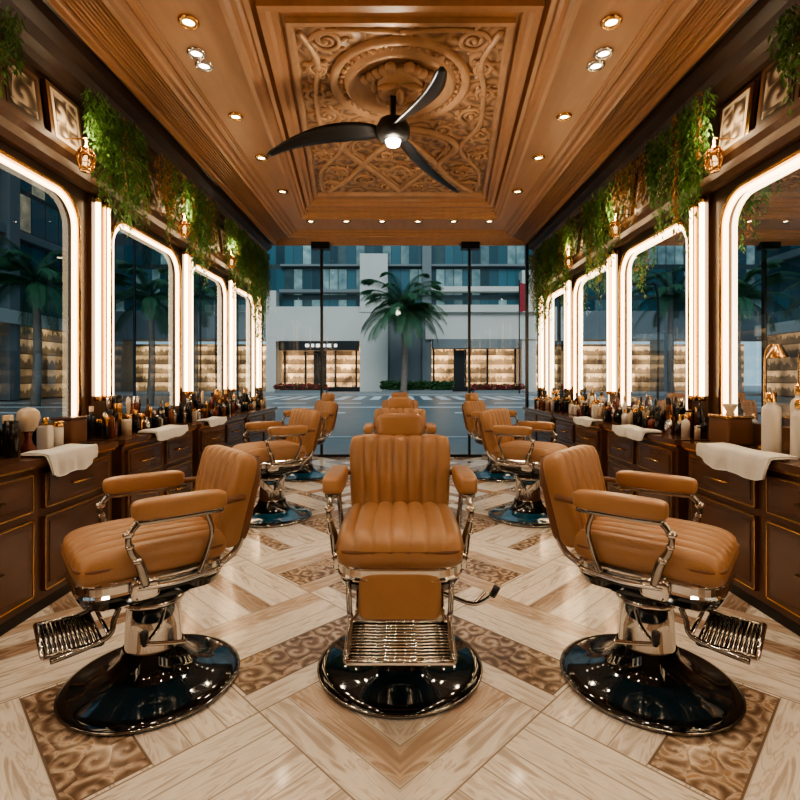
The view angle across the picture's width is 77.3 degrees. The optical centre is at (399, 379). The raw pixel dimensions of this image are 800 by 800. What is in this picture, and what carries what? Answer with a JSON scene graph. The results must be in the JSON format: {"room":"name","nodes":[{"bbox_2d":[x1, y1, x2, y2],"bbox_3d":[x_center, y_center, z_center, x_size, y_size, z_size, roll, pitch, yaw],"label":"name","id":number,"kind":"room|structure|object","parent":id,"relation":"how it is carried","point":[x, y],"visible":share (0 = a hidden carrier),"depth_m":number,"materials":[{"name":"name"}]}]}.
{"room":"salon","nodes":[
{"label":"salon","id":0,"kind":"room"},
{"bbox_2d":[0,44,252,448],"bbox_3d":[-2.230,-0.470,3.100,0.060,3.340,9.400,0,0,0],"label":"wall","id":1,"kind":"structure","parent":0,"point":[79,195],"depth_m":3.49,"materials":[{"name":"brown wood"}]},
{"bbox_2d":[0,1,27,99],"bbox_3d":[-2.002,-1.654,2.539,0.172,0.492,0.312,0,0,0],"label":"hanging vines","id":2,"kind":"object","parent":1,"relation":"hanging from","point":[7,32],"visible":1,"depth_m":2.57,"materials":[{"name":"green plant"}]},
{"bbox_2d":[0,583,70,635],"bbox_3d":[-2.035,1.173,3.040,0.330,0.055,9.280,0,0,0],"label":"baseboard","id":3,"kind":"structure","parent":1,"relation":"attached to","point":[46,601],"depth_m":2.55,"materials":[{"name":"brown wood"}]},
{"bbox_2d":[0,156,76,415],"bbox_3d":[-2.200,-0.491,2.820,0.032,1.482,1.144,0,0,0],"label":"led mirror outline","id":4,"kind":"object","parent":1,"relation":"attached to","point":[4,161],"visible":0.94,"depth_m":3.36},
{"bbox_2d":[0,149,81,415],"bbox_3d":[-2.190,-0.508,2.820,0.032,1.516,1.212,0,0,0],"label":"trim","id":5,"kind":"structure","parent":1,"relation":"attached to","point":[3,153],"depth_m":3.40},
{"bbox_2d":[66,138,95,173],"bbox_3d":[-2.046,-1.427,3.170,0.228,0.215,0.114,0,0,0],"label":"wall lantern","id":6,"kind":"object","parent":1,"relation":"attached to","point":[85,150],"visible":1,"depth_m":3.16,"materials":[{"name":"gold metal"}]},
{"bbox_2d":[87,195,111,417],"bbox_3d":[-2.163,-0.515,3.620,0.075,1.570,0.200,0,0,0],"label":"wall light","id":7,"kind":"object","parent":1,"relation":"attached to","point":[98,218],"visible":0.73,"depth_m":3.55,"materials":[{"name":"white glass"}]},
{"bbox_2d":[80,88,153,236],"bbox_3d":[-2.004,-1.470,3.611,0.194,0.861,0.856,0,0,0],"label":"hanging vines","id":8,"kind":"object","parent":1,"relation":"hanging from","point":[133,148],"visible":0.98,"depth_m":3.56,"materials":[{"name":"green plant"}]},
{"bbox_2d":[0,97,266,289],"bbox_3d":[-2.130,-1.390,3.075,0.140,0.140,9.350,0,0,0],"label":"trim","id":9,"kind":"structure","parent":1,"relation":"attached to","point":[18,130],"depth_m":3.13,"materials":[{"name":"brown wood"}]},
{"bbox_2d":[0,54,43,126],"bbox_3d":[-2.147,-1.629,2.820,0.069,0.335,0.316,0,0,0],"label":"picture frame","id":10,"kind":"object","parent":9,"relation":"on","point":[26,98],"visible":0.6,"depth_m":2.83,"materials":[{"name":"brown wood"}]},
{"bbox_2d":[41,78,82,154],"bbox_3d":[-2.150,-1.649,3.200,0.074,0.375,0.316,0,0,0],"label":"picture frame","id":11,"kind":"object","parent":9,"relation":"on","point":[62,116],"visible":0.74,"depth_m":3.15,"materials":[{"name":"brown wood"}]},
{"bbox_2d":[142,168,165,213],"bbox_3d":[-2.148,-1.637,4.375,0.070,0.349,0.319,0,0,0],"label":"picture frame","id":12,"kind":"object","parent":9,"relation":"on","point":[153,198],"visible":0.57,"depth_m":4.33,"materials":[{"name":"gold metal"}]},
{"bbox_2d":[133,235,135,395],"bbox_3d":[-2.240,-0.480,4.375,0.020,1.500,1.150,0,0,0],"label":"window","id":13,"kind":"structure","parent":1,"relation":"in","point":[134,236],"depth_m":4.21,"materials":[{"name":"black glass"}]},
{"bbox_2d":[0,0,272,253],"bbox_3d":[-2.073,-2.005,3.075,0.255,0.270,9.350,0,0,0],"label":"crown molding","id":14,"kind":"structure","parent":1,"relation":"attached to","point":[52,47],"depth_m":3.35,"materials":[{"name":"brown wood"}]},
{"bbox_2d":[110,220,180,408],"bbox_3d":[-2.190,-0.508,4.375,0.032,1.516,1.222,0,0,0],"label":"trim","id":15,"kind":"structure","parent":1,"relation":"attached to","point":[114,226],"depth_m":4.16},
{"bbox_2d":[113,225,178,404],"bbox_3d":[-2.200,-0.491,4.375,0.032,1.482,1.154,0,0,0],"label":"led mirror outline","id":16,"kind":"object","parent":1,"relation":"attached to","point":[138,235],"visible":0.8,"depth_m":4.92},
{"bbox_2d":[154,153,189,254],"bbox_3d":[-2.006,-1.486,4.390,0.191,0.828,0.489,0,0,0],"label":"hanging vines","id":17,"kind":"object","parent":1,"relation":"hanging from","point":[172,176],"visible":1,"depth_m":4.33,"materials":[{"name":"green plant"}]},
{"bbox_2d":[180,250,193,406],"bbox_3d":[-2.163,-0.515,5.090,0.075,1.570,0.200,0,0,0],"label":"wall light","id":18,"kind":"object","parent":1,"relation":"attached to","point":[186,281],"visible":0.79,"depth_m":5.02,"materials":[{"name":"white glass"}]},
{"bbox_2d":[179,179,219,288],"bbox_3d":[-2.011,-1.413,5.075,0.193,0.975,0.829,0,0,0],"label":"hanging vines","id":19,"kind":"object","parent":1,"relation":"hanging from","point":[203,219],"visible":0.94,"depth_m":4.99,"materials":[{"name":"green plant"}]},
{"bbox_2d":[199,271,201,403],"bbox_3d":[-2.240,-0.480,5.760,0.020,1.500,1.080,0,0,0],"label":"window","id":20,"kind":"structure","parent":1,"relation":"in","point":[200,276],"depth_m":5.61,"materials":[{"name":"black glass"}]},
{"bbox_2d":[193,267,225,388],"bbox_3d":[-2.200,-0.491,5.760,0.032,1.482,1.084,0,0,0],"label":"led mirror outline","id":21,"kind":"object","parent":1,"relation":"attached to","point":[198,268],"visible":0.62,"depth_m":6.27},
{"bbox_2d":[193,263,227,396],"bbox_3d":[-2.190,-0.508,5.760,0.032,1.516,1.152,0,0,0],"label":"trim","id":22,"kind":"structure","parent":1,"relation":"attached to","point":[197,264],"depth_m":6.30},
{"bbox_2d":[226,277,235,400],"bbox_3d":[-2.163,-0.515,6.430,0.075,1.570,0.200,0,0,0],"label":"wall light","id":23,"kind":"object","parent":1,"relation":"attached to","point":[231,302],"visible":0.7,"depth_m":6.36,"materials":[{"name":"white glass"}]},
{"bbox_2d":[222,216,250,298],"bbox_3d":[-2.005,-1.439,6.136,0.201,0.922,0.807,0,0,0],"label":"hanging vines","id":24,"kind":"object","parent":1,"relation":"hanging from","point":[236,233],"visible":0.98,"depth_m":6.07,"materials":[{"name":"green plant"}]},
{"bbox_2d":[254,298,261,393],"bbox_3d":[-2.163,-0.515,7.620,0.075,1.570,0.200,0,0,0],"label":"wall light","id":25,"kind":"object","parent":1,"relation":"attached to","point":[257,343],"visible":0.44,"depth_m":7.56,"materials":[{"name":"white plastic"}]},
{"bbox_2d":[244,237,271,341],"bbox_3d":[-2.000,-1.219,7.091,0.193,1.361,1.014,0,0,0],"label":"hanging vines","id":26,"kind":"object","parent":1,"relation":"hanging from","point":[260,280],"visible":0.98,"depth_m":6.98,"materials":[{"name":"green plant"}]},
{"bbox_2d":[0,457,799,799],"bbox_3d":[0.000,1.250,3.050,4.900,0.100,9.700,0,0,0],"label":"floor","id":27,"kind":"structure","parent":0,"point":[275,733],"depth_m":1.76,"materials":[{"name":"stone"}]},
{"bbox_2d":[0,441,118,623],"bbox_3d":[-2.009,0.772,2.230,0.379,0.744,2.060,0,0,0],"label":"base cabinet","id":28,"kind":"object","parent":27,"relation":"on","point":[39,508],"visible":0.73,"depth_m":2.59,"materials":[{"name":"brown wood"}]},
{"bbox_2d":[0,415,18,457],"label":"bottles","id":29,"kind":"object","parent":28,"relation":"on","point":[9,433],"depth_m":2.56,"materials":[{"name":"black glass"}]},
{"bbox_2d":[16,407,40,453],"bbox_3d":[-2.030,0.274,2.730,0.110,0.250,0.110,0,0,0],"label":"brush","id":30,"kind":"object","parent":28,"relation":"on","point":[28,418],"visible":0.88,"depth_m":2.70,"materials":[{"name":"beige"}]},
{"bbox_2d":[32,417,63,449],"label":"bottles","id":31,"kind":"object","parent":28,"relation":"on","point":[45,436],"depth_m":2.84,"materials":[{"name":"white plastic"}]},
{"bbox_2d":[20,444,97,476],"bbox_3d":[-1.872,0.446,2.780,0.176,0.138,0.420,0,0,0],"label":"folded towel","id":32,"kind":"object","parent":28,"relation":"on","point":[65,459],"visible":1,"depth_m":2.73,"materials":[{"name":"white fabric"}]},
{"bbox_2d":[51,416,87,444],"bbox_3d":[-2.060,0.313,3.120,0.140,0.172,0.170,0,0,0],"label":"wooden storage box","id":33,"kind":"object","parent":28,"relation":"on","point":[75,427],"visible":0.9,"depth_m":3.07,"materials":[{"name":"brown wood"}]},
{"bbox_2d":[87,424,196,520],"bbox_3d":[-2.009,0.772,3.930,0.379,0.744,1.180,0,0,0],"label":"base cabinet","id":34,"kind":"object","parent":27,"relation":"on","point":[136,453],"visible":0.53,"depth_m":3.66,"materials":[{"name":"brown wood"}]},
{"bbox_2d":[87,395,176,438],"bbox_3d":[-2.044,0.255,3.922,0.174,0.288,1.104,0,0,0],"label":"bottles","id":35,"kind":"object","parent":34,"relation":"on","point":[112,424],"visible":0.98,"depth_m":3.65,"materials":[{"name":"black glass"}]},
{"bbox_2d":[138,425,187,440],"bbox_3d":[-1.869,0.419,3.985,0.162,0.086,0.550,0,0,0],"label":"folded towel","id":36,"kind":"object","parent":34,"relation":"on","point":[166,432],"visible":1,"depth_m":3.93,"materials":[{"name":"white fabric"}]},
{"bbox_2d":[33,445,260,736],"bbox_3d":[-0.970,0.749,1.980,0.762,0.902,0.712,0,0,-40],"label":"barber chair","id":37,"kind":"object","parent":27,"relation":"on","point":[143,564],"visible":1,"depth_m":1.87,"materials":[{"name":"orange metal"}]},
{"bbox_2d":[177,413,246,490],"bbox_3d":[-2.009,0.772,5.310,0.379,0.744,1.380,0,0,0],"label":"base cabinet","id":38,"kind":"object","parent":27,"relation":"on","point":[228,434],"visible":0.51,"depth_m":5.04,"materials":[{"name":"brown wood"}]},
{"bbox_2d":[176,389,230,422],"bbox_3d":[-2.046,0.253,5.309,0.190,0.293,1.295,0,0,0],"label":"bottles","id":39,"kind":"object","parent":38,"relation":"on","point":[194,410],"visible":0.98,"depth_m":5.19,"materials":[{"name":"brown glass"}]},
{"bbox_2d":[235,407,276,442],"bbox_3d":[-2.009,0.772,6.780,0.379,0.744,1.400,0,0,0],"label":"base cabinet","id":40,"kind":"object","parent":27,"relation":"on","point":[265,413],"visible":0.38,"depth_m":6.58,"materials":[{"name":"brown wood"}]},
{"bbox_2d":[229,387,265,412],"bbox_3d":[-2.053,0.252,6.780,0.171,0.293,1.315,0,0,0],"label":"bottles","id":41,"kind":"object","parent":40,"relation":"on","point":[244,402],"visible":0.98,"depth_m":6.70,"materials":[{"name":"glass"}]},
{"bbox_2d":[232,408,321,527],"bbox_3d":[-1.105,0.730,4.358,0.793,0.940,0.741,0,0,-36],"label":"barber chair","id":42,"kind":"object","parent":27,"relation":"on","point":[277,458],"visible":0.84,"depth_m":4.26,"materials":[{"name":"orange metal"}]},
{"bbox_2d":[274,393,337,481],"bbox_3d":[-1.238,0.681,6.138,0.696,1.038,0.996,0,0,35],"label":"barber chair","id":43,"kind":"object","parent":27,"relation":"on","point":[326,406],"visible":0.34,"depth_m":6.14,"materials":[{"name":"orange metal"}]},
{"bbox_2d":[364,397,435,433],"bbox_3d":[0.024,0.681,4.282,0.733,1.038,0.954,0,0,0],"label":"barber chair","id":44,"kind":"object","parent":27,"relation":"on","point":[395,404],"visible":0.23,"depth_m":4.62,"materials":[{"name":"orange leather"}]},
{"bbox_2d":[260,242,540,456],"bbox_3d":[0.000,-0.470,7.737,4.400,3.340,0.195,0,0,0],"label":"window","id":45,"kind":"structure","parent":27,"relation":"on","point":[315,246],"depth_m":7.76,"materials":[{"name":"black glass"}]},
{"bbox_2d":[317,413,500,719],"bbox_3d":[0.024,0.681,2.032,0.733,1.038,0.954,0,0,0],"label":"barber chair","id":46,"kind":"object","parent":27,"relation":"on","point":[400,545],"visible":1,"depth_m":1.88,"materials":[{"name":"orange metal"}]},
{"bbox_2d":[462,393,525,481],"bbox_3d":[1.238,0.681,6.138,0.696,1.038,0.996,0,0,-35],"label":"barber chair","id":47,"kind":"object","parent":27,"relation":"on","point":[473,406],"visible":0.43,"depth_m":6.14,"materials":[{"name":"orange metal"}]},
{"bbox_2d":[478,408,567,527],"bbox_3d":[1.105,0.730,4.358,0.793,0.940,0.741,0,0,36],"label":"barber chair","id":48,"kind":"object","parent":27,"relation":"on","point":[522,458],"visible":0.8,"depth_m":4.27,"materials":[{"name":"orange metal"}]},
{"bbox_2d":[523,407,568,442],"bbox_3d":[2.009,0.772,6.780,0.379,0.744,1.400,0,0,0],"label":"base cabinet","id":49,"kind":"object","parent":27,"relation":"on","point":[531,413],"visible":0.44,"depth_m":6.58,"materials":[{"name":"brown wood"}]},
{"bbox_2d":[534,388,569,411],"bbox_3d":[2.055,0.253,6.785,0.169,0.293,1.297,0,0,0],"label":"bottles","id":50,"kind":"object","parent":49,"relation":"on","point":[554,404],"visible":0.97,"depth_m":6.56,"materials":[{"name":"glass"}]},
{"bbox_2d":[553,413,621,490],"bbox_3d":[2.009,0.772,5.310,0.379,0.744,1.380,0,0,0],"label":"base cabinet","id":51,"kind":"object","parent":27,"relation":"on","point":[570,434],"visible":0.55,"depth_m":5.04,"materials":[{"name":"brown wood"}]},
{"bbox_2d":[569,389,626,422],"bbox_3d":[2.056,0.251,5.301,0.182,0.295,1.263,0,0,-1],"label":"bottles","id":52,"kind":"object","parent":51,"relation":"on","point":[592,408],"visible":0.97,"depth_m":5.10,"materials":[{"name":"glass"}]},
{"bbox_2d":[539,445,766,736],"bbox_3d":[0.970,0.749,1.980,0.762,0.902,0.712,0,0,40],"label":"barber chair","id":53,"kind":"object","parent":27,"relation":"on","point":[656,564],"visible":1,"depth_m":1.87,"materials":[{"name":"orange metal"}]},
{"bbox_2d":[603,424,709,520],"bbox_3d":[2.009,0.772,3.930,0.379,0.744,1.180,0,0,0],"label":"base cabinet","id":54,"kind":"object","parent":27,"relation":"on","point":[661,453],"visible":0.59,"depth_m":3.66,"materials":[{"name":"brown wood"}]},
{"bbox_2d":[612,425,661,440],"bbox_3d":[1.869,0.419,3.985,0.162,0.086,0.550,0,0,0],"label":"folded towel","id":55,"kind":"object","parent":54,"relation":"on","point":[633,432],"visible":1,"depth_m":3.93,"materials":[{"name":"white fabric"}]},
{"bbox_2d":[622,397,706,438],"bbox_3d":[2.052,0.263,3.933,0.177,0.272,1.079,0,0,0],"label":"bottles","id":56,"kind":"object","parent":54,"relation":"on","point":[679,421],"visible":0.91,"depth_m":3.81,"materials":[{"name":"black glass"}]},
{"bbox_2d":[681,441,799,623],"bbox_3d":[2.009,0.772,2.230,0.379,0.744,2.060,0,0,0],"label":"base cabinet","id":57,"kind":"object","parent":27,"relation":"on","point":[763,516],"visible":0.66,"depth_m":2.59,"materials":[{"name":"brown wood"}]},
{"bbox_2d":[708,404,753,444],"bbox_3d":[2.060,0.274,3.120,0.170,0.250,0.210,0,0,0],"label":"tissue box","id":58,"kind":"object","parent":57,"relation":"on","point":[730,427],"visible":0.98,"depth_m":3.03,"materials":[{"name":"brown leather"}]},
{"bbox_2d":[696,442,797,480],"bbox_3d":[1.872,0.446,2.750,0.176,0.138,0.600,0,0,0],"label":"folded towel","id":59,"kind":"object","parent":57,"relation":"on","point":[752,464],"visible":1,"depth_m":2.68,"materials":[{"name":"white fabric"}]},
{"bbox_2d":[761,392,781,452],"bbox_3d":[2.050,0.234,2.760,0.092,0.330,0.092,0,0,0],"label":"lotion bottle","id":60,"kind":"object","parent":57,"relation":"on","point":[771,413],"visible":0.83,"depth_m":2.73,"materials":[{"name":"white plastic"}]},
{"bbox_2d":[755,344,788,448],"bbox_3d":[2.130,0.096,2.866,0.106,0.607,0.198,0,0,0],"label":"brass desk lamp","id":61,"kind":"object","parent":57,"relation":"on","point":[777,351],"visible":0.7,"depth_m":2.84,"materials":[{"name":"gold metal"}]},
{"bbox_2d":[790,399,799,458],"bbox_3d":[2.040,0.249,2.550,0.082,0.300,0.082,0,0,0],"label":"lotion bottle","id":62,"kind":"object","parent":57,"relation":"on","point":[795,416],"visible":0.84,"depth_m":2.54,"materials":[{"name":"white plastic"}]},
{"bbox_2d":[75,0,724,238],"bbox_3d":[0.000,-2.215,3.075,4.900,0.150,9.750,0,0,0],"label":"ceiling","id":63,"kind":"structure","parent":0,"point":[226,87],"depth_m":3.58,"materials":[{"name":"brown wood"}]},
{"bbox_2d":[186,46,213,71],"bbox_3d":[-1.330,-2.130,3.330,0.124,0.018,0.254,0,0,0],"label":"recessed light","id":64,"kind":"object","parent":63,"relation":"in","point":[196,53],"visible":1,"depth_m":3.30,"materials":[{"name":"silver metal"}]},
{"bbox_2d":[266,66,458,192],"bbox_3d":[-0.237,-1.917,3.653,1.556,0.445,1.829,0,0,0],"label":"ceiling fan","id":65,"kind":"object","parent":63,"relation":"hanging from","point":[393,130],"depth_m":3.61,"materials":[{"name":"black metal"}]},
{"bbox_2d":[46,0,753,245],"bbox_3d":[0.000,-2.101,3.120,3.880,0.183,9.240,0,0,0],"label":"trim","id":66,"kind":"structure","parent":63,"relation":"attached to","point":[346,69],"depth_m":3.69,"materials":[{"name":"brown wood"}]},
{"bbox_2d":[541,73,799,450],"bbox_3d":[2.230,-0.470,3.100,0.060,3.340,9.400,0,0,0],"label":"wall","id":67,"kind":"structure","parent":0,"point":[719,196],"depth_m":3.48,"materials":[{"name":"brown wood"}]},
{"bbox_2d":[527,237,554,334],"bbox_3d":[2.004,-1.264,7.104,0.192,1.272,1.070,0,0,0],"label":"hanging vines","id":68,"kind":"object","parent":67,"relation":"hanging from","point":[538,261],"visible":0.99,"depth_m":6.97,"materials":[{"name":"green plant"}]},
{"bbox_2d":[538,299,544,397],"bbox_3d":[2.163,-0.515,7.620,0.075,1.570,0.200,0,0,0],"label":"wall light","id":69,"kind":"object","parent":67,"relation":"attached to","point":[541,387],"visible":0.54,"depth_m":7.56,"materials":[{"name":"white plastic"}]},
{"bbox_2d":[549,291,563,399],"bbox_3d":[2.240,-0.480,7.030,0.020,1.500,0.940,0,0,0],"label":"mirror","id":70,"kind":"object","parent":67,"relation":"in","point":[556,326],"depth_m":7.10,"materials":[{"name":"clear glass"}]},
{"bbox_2d":[550,215,579,305],"bbox_3d":[2.004,-1.397,6.127,0.199,1.007,0.840,0,0,0],"label":"hanging vines","id":71,"kind":"object","parent":67,"relation":"hanging from","point":[561,243],"visible":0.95,"depth_m":6.10,"materials":[{"name":"green plant"}]},
{"bbox_2d":[564,277,573,400],"bbox_3d":[2.163,-0.515,6.430,0.075,1.570,0.200,0,0,0],"label":"wall light","id":72,"kind":"object","parent":67,"relation":"attached to","point":[567,309],"visible":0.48,"depth_m":6.36,"materials":[{"name":"white plastic"}]},
{"bbox_2d":[572,263,606,399],"bbox_3d":[2.190,-0.508,5.760,0.032,1.516,1.152,0,0,0],"label":"trim","id":73,"kind":"structure","parent":67,"relation":"attached to","point":[584,274],"depth_m":6.30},
{"bbox_2d":[574,266,606,398],"bbox_3d":[2.200,-0.491,5.760,0.032,1.482,1.084,0,0,0],"label":"led mirror outline","id":74,"kind":"object","parent":67,"relation":"attached to","point":[583,278],"visible":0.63,"depth_m":6.27},
{"bbox_2d":[577,269,608,403],"bbox_3d":[2.240,-0.480,5.760,0.020,1.500,1.080,0,0,0],"label":"mirror","id":75,"kind":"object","parent":67,"relation":"in","point":[591,309],"depth_m":5.79,"materials":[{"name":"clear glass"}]},
{"bbox_2d":[577,178,615,297],"bbox_3d":[2.007,-1.356,5.072,0.198,1.088,0.822,0,0,0],"label":"hanging vines","id":76,"kind":"object","parent":67,"relation":"hanging from","point":[589,213],"visible":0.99,"depth_m":5.06,"materials":[{"name":"green plant"}]},
{"bbox_2d":[606,250,619,403],"bbox_3d":[2.163,-0.515,5.090,0.075,1.570,0.200,0,0,0],"label":"wall light","id":77,"kind":"object","parent":67,"relation":"attached to","point":[612,272],"visible":0.81,"depth_m":5.02,"materials":[{"name":"white plastic"}]},
{"bbox_2d":[611,153,648,245],"bbox_3d":[2.001,-1.553,4.371,0.179,0.695,0.513,0,0,0],"label":"hanging vines","id":78,"kind":"object","parent":67,"relation":"hanging from","point":[631,177],"visible":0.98,"depth_m":4.38,"materials":[{"name":"green plant"}]},
{"bbox_2d":[621,225,686,409],"bbox_3d":[2.200,-0.491,4.375,0.032,1.482,1.154,0,0,0],"label":"led mirror outline","id":79,"kind":"object","parent":67,"relation":"attached to","point":[668,231],"visible":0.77,"depth_m":4.92},
{"bbox_2d":[625,229,685,409],"bbox_3d":[2.240,-0.480,4.375,0.020,1.500,1.150,0,0,0],"label":"mirror","id":80,"kind":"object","parent":67,"relation":"in","point":[655,274],"depth_m":4.33,"materials":[{"name":"clear glass"}]},
{"bbox_2d":[619,220,691,409],"bbox_3d":[2.190,-0.508,4.375,0.032,1.516,1.222,0,0,0],"label":"trim","id":81,"kind":"structure","parent":67,"relation":"attached to","point":[689,402],"depth_m":4.13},
{"bbox_2d":[527,0,799,255],"bbox_3d":[2.072,-2.005,3.075,0.255,0.270,9.350,0,0,0],"label":"crown molding","id":82,"kind":"structure","parent":67,"relation":"attached to","point":[738,56],"depth_m":3.36,"materials":[{"name":"brown wood"}]},
{"bbox_2d":[533,97,799,294],"bbox_3d":[2.130,-1.390,3.075,0.140,0.140,9.350,0,0,0],"label":"trim","id":83,"kind":"structure","parent":67,"relation":"attached to","point":[780,131],"depth_m":3.13,"materials":[{"name":"brown wood"}]},
{"bbox_2d":[717,80,758,154],"bbox_3d":[2.149,-1.645,3.200,0.073,0.366,0.316,0,0,0],"label":"picture frame","id":84,"kind":"object","parent":83,"relation":"on","point":[737,116],"visible":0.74,"depth_m":3.15,"materials":[{"name":"gold metal"}]},
{"bbox_2d":[756,39,799,126],"bbox_3d":[2.150,-1.652,2.820,0.074,0.380,0.316,0,0,0],"label":"picture frame","id":85,"kind":"object","parent":83,"relation":"on","point":[772,94],"visible":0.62,"depth_m":2.85,"materials":[{"name":"brown wood"}]},
{"bbox_2d":[643,84,717,252],"bbox_3d":[2.001,-1.393,3.596,0.201,1.014,0.862,0,0,0],"label":"hanging vines","id":86,"kind":"object","parent":67,"relation":"hanging from","point":[689,135],"visible":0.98,"depth_m":3.54,"materials":[{"name":"green plant"}]},
{"bbox_2d":[688,195,711,417],"bbox_3d":[2.163,-0.515,3.620,0.075,1.570,0.200,0,0,0],"label":"wall light","id":87,"kind":"object","parent":67,"relation":"attached to","point":[700,231],"visible":0.92,"depth_m":3.55,"materials":[{"name":"white plastic"}]},
{"bbox_2d":[704,138,733,173],"bbox_3d":[2.046,-1.427,3.170,0.228,0.215,0.114,0,0,0],"label":"wall lantern","id":88,"kind":"object","parent":67,"relation":"attached to","point":[714,150],"visible":1,"depth_m":3.16,"materials":[{"name":"gold metal"}]},
{"bbox_2d":[718,149,799,413],"bbox_3d":[2.190,-0.508,2.820,0.032,1.516,1.212,0,0,0],"label":"trim","id":89,"kind":"structure","parent":67,"relation":"attached to","point":[796,153],"depth_m":3.40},
{"bbox_2d":[723,156,799,413],"bbox_3d":[2.200,-0.491,2.820,0.032,1.482,1.144,0,0,0],"label":"led mirror outline","id":90,"kind":"object","parent":67,"relation":"attached to","point":[795,161],"visible":0.96,"depth_m":3.36},
{"bbox_2d":[729,162,799,426],"bbox_3d":[2.240,-0.480,2.820,0.020,1.500,1.140,0,0,0],"label":"mirror","id":91,"kind":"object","parent":67,"relation":"in","point":[764,223],"depth_m":3.05,"materials":[{"name":"clear glass"}]},
{"bbox_2d":[729,583,799,635],"bbox_3d":[2.035,1.173,3.040,0.330,0.055,9.280,0,0,0],"label":"baseboard","id":92,"kind":"structure","parent":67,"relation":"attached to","point":[753,601],"depth_m":2.55,"materials":[{"name":"brown wood"}]},
{"bbox_2d":[764,3,799,116],"bbox_3d":[2.009,-1.628,2.536,0.166,0.544,0.317,0,0,0],"label":"hanging vines","id":93,"kind":"object","parent":67,"relation":"hanging from","point":[785,57],"visible":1,"depth_m":2.56,"materials":[{"name":"green plant"}]},
{"label":"outside","id":94,"kind":"structure","parent":0,"visible":0},
{"bbox_2d":[0,391,536,438],"bbox_3d":[0.000,1.330,40.000,180.000,0.140,140.000,0,0,0],"label":"ground","id":95,"kind":"structure","parent":94,"point":[439,412],"depth_m":22.91,"materials":[{"name":"grey asphalt"}]},
{"bbox_2d":[0,235,66,405],"bbox_3d":[-17.384,-2.705,23.828,5.736,7.953,6.172,0,0,0],"label":"palm tree","id":96,"kind":"object","parent":95,"relation":"on","point":[37,290],"visible":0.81,"depth_m":23.84,"materials":[{"name":"green plant"}]},
{"bbox_2d":[0,163,66,399],"bbox_3d":[-28.600,-11.800,14.500,10.800,26.000,49.000,0,0,0],"label":"office building","id":97,"kind":"structure","parent":95,"relation":"on","point":[32,217],"depth_m":32.13,"materials":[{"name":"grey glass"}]},
{"bbox_2d":[114,260,204,404],"bbox_3d":[-12.524,-2.255,25.104,5.188,7.051,5.030,0,0,0],"label":"palm tree","id":98,"kind":"object","parent":95,"relation":"on","point":[151,302],"visible":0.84,"depth_m":24.80,"materials":[{"name":"green plant"}]},
{"bbox_2d":[153,268,220,395],"bbox_3d":[-13.858,-3.256,33.963,6.132,9.052,5.926,0,0,0],"label":"palm tree","id":99,"kind":"object","parent":95,"relation":"on","point":[162,271],"visible":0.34,"depth_m":33.86,"materials":[{"name":"green plant"}]},
{"bbox_2d":[0,396,533,436],"bbox_3d":[0.000,1.256,24.750,55.800,0.008,27.500,0,0,0],"label":"road markings","id":100,"kind":"object","parent":95,"relation":"on","point":[344,397],"visible":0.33,"depth_m":33.84,"materials":[{"name":"paint"}]},
{"bbox_2d":[114,246,536,391],"bbox_3d":[0.000,-15.800,50.500,68.000,34.000,4.000,0,0,0],"label":"building","id":101,"kind":"structure","parent":95,"relation":"on","point":[381,359],"depth_m":49.00,"materials":[{"name":"white concrete"}]},
{"bbox_2d":[114,229,534,310],"bbox_3d":[0.000,-19.900,56.300,80.000,25.800,11.400,0,0,0],"label":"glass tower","id":102,"kind":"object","parent":101,"relation":"attached to","point":[149,257],"visible":0.02,"depth_m":50.60,"materials":[{"name":"blue glass"}]},
{"bbox_2d":[136,344,536,390],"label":"storefront window","id":103,"kind":"structure","parent":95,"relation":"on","point":[500,361],"depth_m":52.99,"materials":[{"name":"brown glass"}]},
{"bbox_2d":[279,339,520,391],"bbox_3d":[0.000,-1.400,49.600,24.000,5.200,2.000,0,0,0],"label":"shop fronts","id":104,"kind":"object","parent":95,"relation":"on","point":[460,356],"visible":0.76,"depth_m":50.20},
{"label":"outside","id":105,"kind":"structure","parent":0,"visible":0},
{"bbox_2d":[313,439,486,453],"bbox_3d":[0.000,1.230,9.075,40.000,0.060,2.250,0,0,0],"label":"sidewalk","id":106,"kind":"structure","parent":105,"point":[330,446],"depth_m":8.89,"materials":[{"name":"grey concrete"}]},
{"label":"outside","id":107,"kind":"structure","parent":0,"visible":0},
{"bbox_2d":[114,392,536,395],"bbox_3d":[0.000,1.190,44.400,120.000,0.140,7.800,0,0,0],"label":"sidewalk","id":108,"kind":"structure","parent":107,"point":[115,393],"depth_m":40.50,"materials":[{"name":"grey concrete"}]},
{"bbox_2d":[273,383,328,392],"bbox_3d":[-8.782,0.650,44.398,5.005,0.939,1.657,0,0,0],"label":"flower bed","id":109,"kind":"object","parent":108,"relation":"on","point":[286,388],"visible":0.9,"depth_m":43.92,"materials":[{"name":"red plant"}]},
{"bbox_2d":[356,272,447,392],"bbox_3d":[0.182,-3.795,42.582,8.132,9.856,8.974,0,0,0],"label":"palm tree","id":110,"kind":"object","parent":108,"relation":"on","point":[403,308],"visible":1,"depth_m":41.73,"materials":[{"name":"green plant"}]},
{"bbox_2d":[379,380,454,392],"bbox_3d":[1.548,0.510,44.432,6.815,1.220,1.746,0,0,0],"label":"hedge","id":111,"kind":"object","parent":108,"relation":"on","point":[444,386],"visible":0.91,"depth_m":43.98,"materials":[{"name":"green plant"}]},
{"bbox_2d":[471,382,524,392],"bbox_3d":[8.736,0.653,44.413,5.039,0.933,1.693,0,0,0],"label":"flower bed","id":112,"kind":"object","parent":108,"relation":"on","point":[481,388],"visible":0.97,"depth_m":43.92,"materials":[{"name":"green plant"}]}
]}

